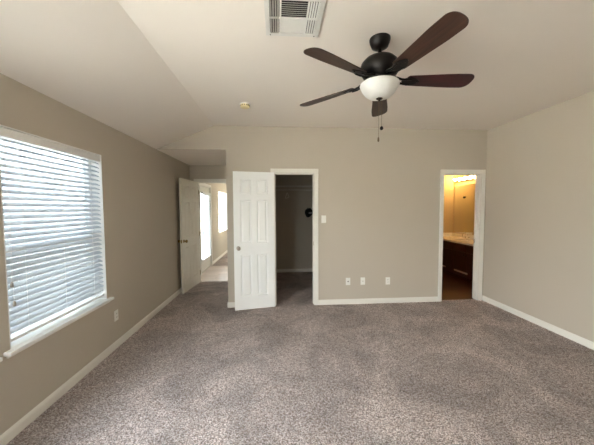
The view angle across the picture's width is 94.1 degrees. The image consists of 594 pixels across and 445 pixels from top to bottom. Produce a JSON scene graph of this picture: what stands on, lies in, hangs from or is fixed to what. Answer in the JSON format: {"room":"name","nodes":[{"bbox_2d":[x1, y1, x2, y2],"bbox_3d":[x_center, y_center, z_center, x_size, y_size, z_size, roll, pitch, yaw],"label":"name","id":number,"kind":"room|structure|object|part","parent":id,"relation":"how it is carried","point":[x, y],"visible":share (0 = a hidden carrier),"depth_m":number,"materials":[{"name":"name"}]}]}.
{"room":"empty bedroom","nodes":[
{"label":"empty bedroom","id":0,"kind":"room"},
{"bbox_2d":[0,73,226,434],"bbox_3d":[-2.148,-0.135,4.359,0.160,3.050,12.200,0,3,-4],"label":"wall","id":1,"kind":"structure","parent":0,"point":[140,182],"depth_m":2.92,"materials":[{"name":"paint"}]},
{"bbox_2d":[0,124,113,358],"bbox_3d":[-1.977,0.102,2.290,0.200,1.506,1.131,0,3,-4],"label":"window","id":2,"kind":"structure","parent":1,"relation":"in","point":[32,338],"depth_m":2.43,"materials":[{"name":"white plastic"}]},
{"bbox_2d":[0,127,103,341],"bbox_3d":[-1.952,0.068,2.290,0.073,1.413,1.015,0,3,-4],"label":"window blind","id":3,"kind":"object","parent":2,"relation":"attached to","point":[32,308],"visible":0.91,"depth_m":2.16,"materials":[{"name":"white plastic"}]},
{"bbox_3d":[-1.893,-0.072,1.808,0.002,0.970,0.002,-2,4,-34],"label":"pull cord","id":4,"kind":"part","parent":3,"relation":"part of","materials":[{"name":"white plastic"}]},
{"bbox_3d":[-1.894,-0.008,1.822,0.002,1.100,0.002,-2,4,-34],"label":"pull cord","id":5,"kind":"part","parent":3,"relation":"part of","materials":[{"name":"white plastic"}]},
{"bbox_3d":[-1.937,0.100,1.935,0.055,1.360,0.002,0,3,-4],"label":"ladder cord","id":6,"kind":"part","parent":3,"relation":"part of","materials":[{"name":"white fabric"}]},
{"bbox_3d":[-1.959,0.763,2.324,0.048,0.020,1.013,0,3,-4],"label":"rail","id":7,"kind":"part","parent":3,"relation":"part of","materials":[{"name":"white plastic"}]},
{"bbox_3d":[-1.962,0.082,2.290,0.055,1.360,0.002,0,3,-4],"label":"ladder cord","id":8,"kind":"part","parent":3,"relation":"part of","materials":[{"name":"white fabric"}]},
{"bbox_3d":[-1.987,0.064,2.645,0.055,1.360,0.002,0,3,-4],"label":"ladder cord","id":9,"kind":"part","parent":3,"relation":"part of","materials":[{"name":"white fabric"}]},
{"bbox_3d":[-1.946,0.819,2.328,0.145,0.026,1.131,0,3,-4],"label":"sill","id":10,"kind":"part","parent":2,"relation":"part of","materials":[{"name":"white plastic"}]},
{"bbox_2d":[0,287,181,444],"bbox_3d":[-1.884,1.371,2.001,0.013,0.078,7.313,0,3,-4],"label":"baseboard","id":11,"kind":"structure","parent":1,"relation":"attached to","point":[13,431],"depth_m":2.33,"materials":[{"name":"paint"}]},
{"bbox_2d":[114,309,118,321],"bbox_3d":[-1.959,1.007,3.000,0.009,0.116,0.072,0,3,-4],"label":"wall outlet","id":12,"kind":"object","parent":1,"relation":"attached to","point":[116,317],"visible":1,"depth_m":2.99,"materials":[{"name":"plastic"}]},
{"bbox_2d":[178,178,200,293],"bbox_3d":[-2.005,0.222,5.204,0.173,2.025,0.785,0,3,2],"label":"door","id":13,"kind":"structure","parent":1,"relation":"in","point":[189,241],"depth_m":5.12,"materials":[{"name":"paint"}]},
{"bbox_2d":[200,186,209,271],"bbox_3d":[-2.252,0.144,6.795,0.113,2.023,0.956,0,3,-4],"label":"door","id":14,"kind":"structure","parent":1,"relation":"in","point":[205,263],"depth_m":6.82,"materials":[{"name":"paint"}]},
{"bbox_2d":[199,183,212,274],"bbox_3d":[-2.308,0.109,6.789,0.176,2.117,1.114,0,3,-4],"label":"trim","id":15,"kind":"structure","parent":1,"relation":"attached to","point":[202,184],"depth_m":7.24,"materials":[{"name":"paint"}]},
{"bbox_2d":[201,192,211,259],"bbox_3d":[-2.224,0.068,6.793,0.059,1.598,0.740,0,3,-4],"label":"window blind","id":16,"kind":"object","parent":1,"relation":"attached to","point":[206,244],"visible":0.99,"depth_m":6.75,"materials":[{"name":"white plastic"}]},
{"bbox_2d":[213,250,226,263],"bbox_3d":[-1.824,1.058,8.170,0.998,0.078,4.772,0,3,-4],"label":"baseboard","id":17,"kind":"structure","parent":1,"relation":"attached to","point":[225,252],"depth_m":8.29,"materials":[{"name":"paint"}]},
{"bbox_2d":[218,191,226,232],"bbox_3d":[-2.451,-0.338,9.030,0.200,1.256,1.626,0,3,-4],"label":"window","id":18,"kind":"structure","parent":1,"relation":"in","point":[224,213],"depth_m":9.74,"materials":[{"name":"white plastic"}]},
{"bbox_3d":[-2.519,-0.355,9.024,0.065,1.220,1.530,0,3,-4],"label":"frame","id":19,"kind":"part","parent":18,"relation":"part of","materials":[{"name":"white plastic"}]},
{"bbox_2d":[189,165,225,180],"bbox_3d":[-1.659,-0.029,5.674,0.998,2.700,0.115,0,3,-4],"label":"wall","id":20,"kind":"structure","parent":0,"point":[195,171],"depth_m":5.56,"materials":[{"name":"paint"}]},
{"bbox_2d":[194,179,225,281],"bbox_3d":[-1.621,0.171,5.676,0.899,2.100,0.136,0,3,-4],"label":"trim","id":21,"kind":"structure","parent":20,"relation":"attached to","point":[196,180],"depth_m":5.57,"materials":[{"name":"paint"}]},
{"bbox_2d":[276,175,312,268],"bbox_3d":[0.453,-0.030,5.499,2.960,2.700,2.253,0,3,-4],"label":"wall","id":22,"kind":"structure","parent":0,"point":[294,230],"depth_m":6.48,"materials":[{"name":"paint"}]},
{"bbox_2d":[276,185,311,186],"bbox_3d":[0.332,-0.824,6.309,2.845,0.030,0.312,0,3,-4],"label":"closet shelf","id":23,"kind":"object","parent":22,"relation":"attached to","point":[276,185],"visible":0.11,"depth_m":6.13,"materials":[{"name":"white wood"}]},
{"bbox_2d":[276,189,311,190],"bbox_3d":[0.341,-0.730,6.190,2.845,0.032,0.032,0,3,-4],"label":"closet rod","id":24,"kind":"object","parent":22,"relation":"attached to","point":[276,189],"visible":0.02,"depth_m":6.15,"materials":[{"name":"white metal"}]},
{"bbox_2d":[227,268,437,307],"bbox_3d":[0.522,1.185,5.443,3.328,0.078,2.266,0,3,-4],"label":"baseboard","id":25,"kind":"structure","parent":22,"relation":"attached to","point":[403,299],"depth_m":4.37,"materials":[{"name":"paint"}]},
{"bbox_3d":[0.258,-0.325,6.409,0.030,0.060,0.154,0,3,-4],"label":"wall hook","id":26,"kind":"object","parent":22,"relation":"attached to","visible":0},
{"bbox_2d":[305,208,311,216],"bbox_3d":[0.270,-0.225,6.372,0.194,0.216,0.161,1,3,21],"label":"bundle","id":27,"kind":"object","parent":26,"relation":"hanging from","point":[308,212],"visible":0.92,"depth_m":6.31,"materials":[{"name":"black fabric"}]},
{"bbox_2d":[0,0,593,165],"bbox_3d":[0.627,-1.256,2.045,5.193,0.602,7.433,0,3,-4],"label":"ceiling","id":28,"kind":"structure","parent":0,"point":[158,73],"depth_m":2.20,"materials":[{"name":"paint"}]},
{"bbox_2d":[240,102,249,108],"bbox_3d":[-0.608,-1.361,3.229,0.124,0.045,0.124,0,3,-4],"label":"smoke detector","id":29,"kind":"object","parent":28,"relation":"attached to","point":[244,105],"visible":1,"depth_m":3.19,"materials":[{"name":"paint"}]},
{"bbox_2d":[264,0,325,36],"bbox_3d":[-0.021,-1.306,1.767,0.365,0.013,0.365,0,3,-4],"label":"ceiling vent","id":30,"kind":"object","parent":28,"relation":"in","point":[297,18],"visible":1,"depth_m":1.76,"materials":[{"name":"metal"}]},
{"bbox_2d":[300,11,474,141],"bbox_3d":[0.649,-0.955,2.013,1.267,0.744,1.308,0,3,-4],"label":"ceiling fan","id":31,"kind":"object","parent":28,"relation":"hanging from","point":[378,71],"visible":1,"depth_m":1.90,"materials":[{"name":"brown wood"}]},
{"bbox_3d":[0.241,-1.019,2.263,0.489,0.006,0.144,-2,14,35],"label":"blade","id":32,"kind":"part","parent":31,"relation":"part of","materials":[{"name":"brown wood"}]},
{"bbox_3d":[0.253,-1.014,1.748,0.489,0.006,0.144,-3,17,-37],"label":"blade","id":33,"kind":"part","parent":31,"relation":"part of","materials":[{"name":"brown wood"}]},
{"bbox_3d":[0.446,-1.032,2.119,0.209,0.045,0.088,-2,14,35],"label":"blade arm","id":34,"kind":"part","parent":31,"relation":"part of","materials":[{"name":"brown metal"}]},
{"bbox_3d":[0.453,-1.030,1.899,0.209,0.045,0.088,-3,17,-37],"label":"blade arm","id":35,"kind":"part","parent":31,"relation":"part of","materials":[{"name":"brown metal"}]},
{"bbox_3d":[0.726,-1.034,2.433,0.144,0.006,0.489,-13,-4,16],"label":"blade","id":36,"kind":"part","parent":31,"relation":"part of","materials":[{"name":"brown wood"}]},
{"bbox_3d":[0.601,-0.957,2.018,0.280,0.105,0.280,0,3,-4],"label":"lamp shade","id":37,"kind":"part","parent":31,"relation":"part of","materials":[{"name":"white glass"}]},
{"bbox_3d":[0.664,-1.038,1.837,0.088,0.045,0.209,12,-4,-19],"label":"blade arm","id":38,"kind":"part","parent":31,"relation":"part of","materials":[{"name":"brown metal"}]},
{"bbox_3d":[0.788,-1.040,2.019,0.209,0.045,0.088,0,-10,-1],"label":"blade arm","id":39,"kind":"part","parent":31,"relation":"part of","materials":[{"name":"brown metal"}]},
{"bbox_3d":[0.746,-1.032,1.601,0.144,0.006,0.489,12,-4,-19],"label":"blade","id":40,"kind":"part","parent":31,"relation":"part of","materials":[{"name":"brown wood"}]},
{"bbox_3d":[1.038,-1.037,2.024,0.489,0.006,0.144,-1,-10,-1],"label":"blade","id":41,"kind":"part","parent":31,"relation":"part of","materials":[{"name":"brown wood"}]},
{"bbox_2d":[6,253,593,444],"bbox_3d":[0.993,1.317,4.573,6.433,0.100,12.360,0,3,-4],"label":"floor","id":42,"kind":"structure","parent":0,"point":[201,370],"depth_m":2.43,"materials":[{"name":"carpet"}]},
{"bbox_2d":[442,241,472,280],"bbox_3d":[3.710,0.805,6.162,0.549,0.735,1.638,0,3,-4],"label":"vanity cabinet","id":43,"kind":"object","parent":42,"relation":"on","point":[457,258],"visible":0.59,"depth_m":5.96,"materials":[{"name":"brown wood"}]},
{"bbox_3d":[3.457,0.794,6.349,0.020,0.390,0.394,0,3,-4],"label":"door","id":44,"kind":"part","parent":43,"relation":"part of","materials":[{"name":"brown wood"}]},
{"bbox_3d":[3.456,0.517,6.335,0.020,0.135,0.394,0,3,-4],"label":"drawer","id":45,"kind":"part","parent":43,"relation":"part of","materials":[{"name":"brown wood"}]},
{"bbox_2d":[443,236,473,245],"bbox_3d":[3.712,0.410,6.138,0.544,0.053,1.649,0,3,-4],"label":"countertop","id":46,"kind":"structure","parent":43,"relation":"on","point":[470,242],"depth_m":6.10,"materials":[{"name":"beige stone"}]},
{"bbox_3d":[3.485,0.538,5.927,0.020,0.135,0.394,0,3,-4],"label":"drawer","id":47,"kind":"part","parent":43,"relation":"part of","materials":[{"name":"brown wood"}]},
{"bbox_3d":[3.486,0.815,5.941,0.020,0.390,0.394,0,3,-4],"label":"door","id":48,"kind":"part","parent":43,"relation":"part of","materials":[{"name":"brown wood"}]},
{"bbox_3d":[3.515,0.836,5.533,0.020,0.390,0.394,0,3,-4],"label":"door","id":49,"kind":"part","parent":43,"relation":"part of","materials":[{"name":"brown wood"}]},
{"bbox_3d":[3.514,0.558,5.519,0.020,0.135,0.394,0,3,-4],"label":"drawer","id":50,"kind":"part","parent":43,"relation":"part of","materials":[{"name":"brown wood"}]},
{"bbox_2d":[158,126,487,301],"bbox_3d":[1.077,-0.149,4.349,6.273,3.050,0.115,0,3,-4],"label":"wall","id":51,"kind":"structure","parent":0,"point":[379,201],"depth_m":4.29,"materials":[{"name":"paint"}]},
{"bbox_2d":[233,171,274,310],"bbox_3d":[-0.625,0.272,4.091,0.604,2.025,0.173,-1,3,-16],"label":"door","id":52,"kind":"structure","parent":51,"relation":"in","point":[253,192],"depth_m":4.07,"materials":[{"name":"paint"}]},
{"bbox_2d":[270,169,318,305],"bbox_3d":[-0.036,0.235,4.279,0.724,2.100,0.136,0,3,-4],"label":"trim","id":53,"kind":"structure","parent":51,"relation":"attached to","point":[314,172],"depth_m":4.24,"materials":[{"name":"paint"}]},
{"bbox_2d":[321,215,325,222],"bbox_3d":[0.411,-0.051,4.240,0.072,0.116,0.017,0,3,-4],"label":"light switch","id":54,"kind":"object","parent":51,"relation":"attached to","point":[323,217],"visible":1,"depth_m":4.24,"materials":[{"name":"plastic"}]},
{"bbox_2d":[361,277,364,284],"bbox_3d":[1.033,0.920,4.333,0.072,0.116,0.018,0,3,-4],"label":"cable jack","id":55,"kind":"object","parent":51,"relation":"attached to","point":[362,278],"visible":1,"depth_m":4.34,"materials":[{"name":"plastic"}]},
{"bbox_2d":[386,277,389,284],"bbox_3d":[1.435,0.922,4.365,0.072,0.116,0.009,0,3,-4],"label":"wall outlet","id":56,"kind":"object","parent":51,"relation":"attached to","point":[387,278],"visible":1,"depth_m":4.36,"materials":[{"name":"plastic"}]},
{"bbox_2d":[438,169,485,301],"bbox_3d":[2.619,0.213,4.465,0.734,2.100,0.136,0,3,-4],"label":"trim","id":57,"kind":"structure","parent":51,"relation":"attached to","point":[480,175],"depth_m":4.42,"materials":[{"name":"paint"}]},
{"bbox_2d":[443,175,474,234],"bbox_3d":[3.014,-0.056,5.778,2.210,2.700,2.453,0,3,-4],"label":"wall","id":58,"kind":"structure","parent":0,"point":[449,184],"depth_m":6.92,"materials":[{"name":"paint"}]},
{"bbox_2d":[443,233,451,236],"bbox_3d":[3.654,0.304,6.947,0.504,0.098,0.019,0,3,-4],"label":"backsplash","id":59,"kind":"structure","parent":58,"relation":"attached to","point":[444,234],"depth_m":6.95,"materials":[{"name":"beige stone"}]},
{"bbox_2d":[452,233,473,239],"bbox_3d":[3.973,0.343,6.153,0.019,0.098,1.649,0,3,-4],"label":"backsplash","id":60,"kind":"structure","parent":58,"relation":"attached to","point":[459,235],"depth_m":6.57,"materials":[{"name":"beige stone"}]},
{"bbox_2d":[453,175,474,181],"bbox_3d":[3.896,-1.031,6.465,0.109,0.110,0.760,0,3,-4],"label":"vanity light","id":61,"kind":"object","parent":58,"relation":"attached to","point":[469,177],"visible":0.97,"depth_m":6.44,"materials":[{"name":"white glass"}]},
{"bbox_2d":[454,184,474,234],"bbox_3d":[3.978,-0.287,6.107,0.005,1.150,1.560,0,3,-4],"label":"wall mirror","id":62,"kind":"object","parent":58,"relation":"attached to","point":[464,208],"visible":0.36,"depth_m":6.51,"materials":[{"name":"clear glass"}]},
{"bbox_2d":[483,91,593,341],"bbox_3d":[3.273,-0.017,1.538,0.115,3.050,5.807,0,3,-4],"label":"wall","id":63,"kind":"structure","parent":0,"point":[539,233],"depth_m":3.45,"materials":[{"name":"paint"}]},
{"bbox_2d":[482,295,593,349],"bbox_3d":[3.216,1.368,1.603,0.013,0.078,5.807,0,3,-4],"label":"baseboard","id":64,"kind":"structure","parent":63,"relation":"attached to","point":[555,329],"depth_m":3.45,"materials":[{"name":"paint"}]},
{"label":"outside","id":65,"kind":"structure","parent":0,"visible":0},
{"bbox_2d":[201,218,222,257],"bbox_3d":[-0.342,1.508,5.071,80.000,0.120,90.000,0,3,-4],"label":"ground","id":66,"kind":"structure","parent":65,"point":[220,219],"depth_m":28.23,"materials":[{"name":"white"}]},
{"bbox_2d":[0,140,86,300],"bbox_3d":[-3.609,-1.693,4.107,0.200,6.400,5.340,0,3,-4],"label":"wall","id":67,"kind":"structure","parent":66,"relation":"on","point":[1,141],"depth_m":3.73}
]}

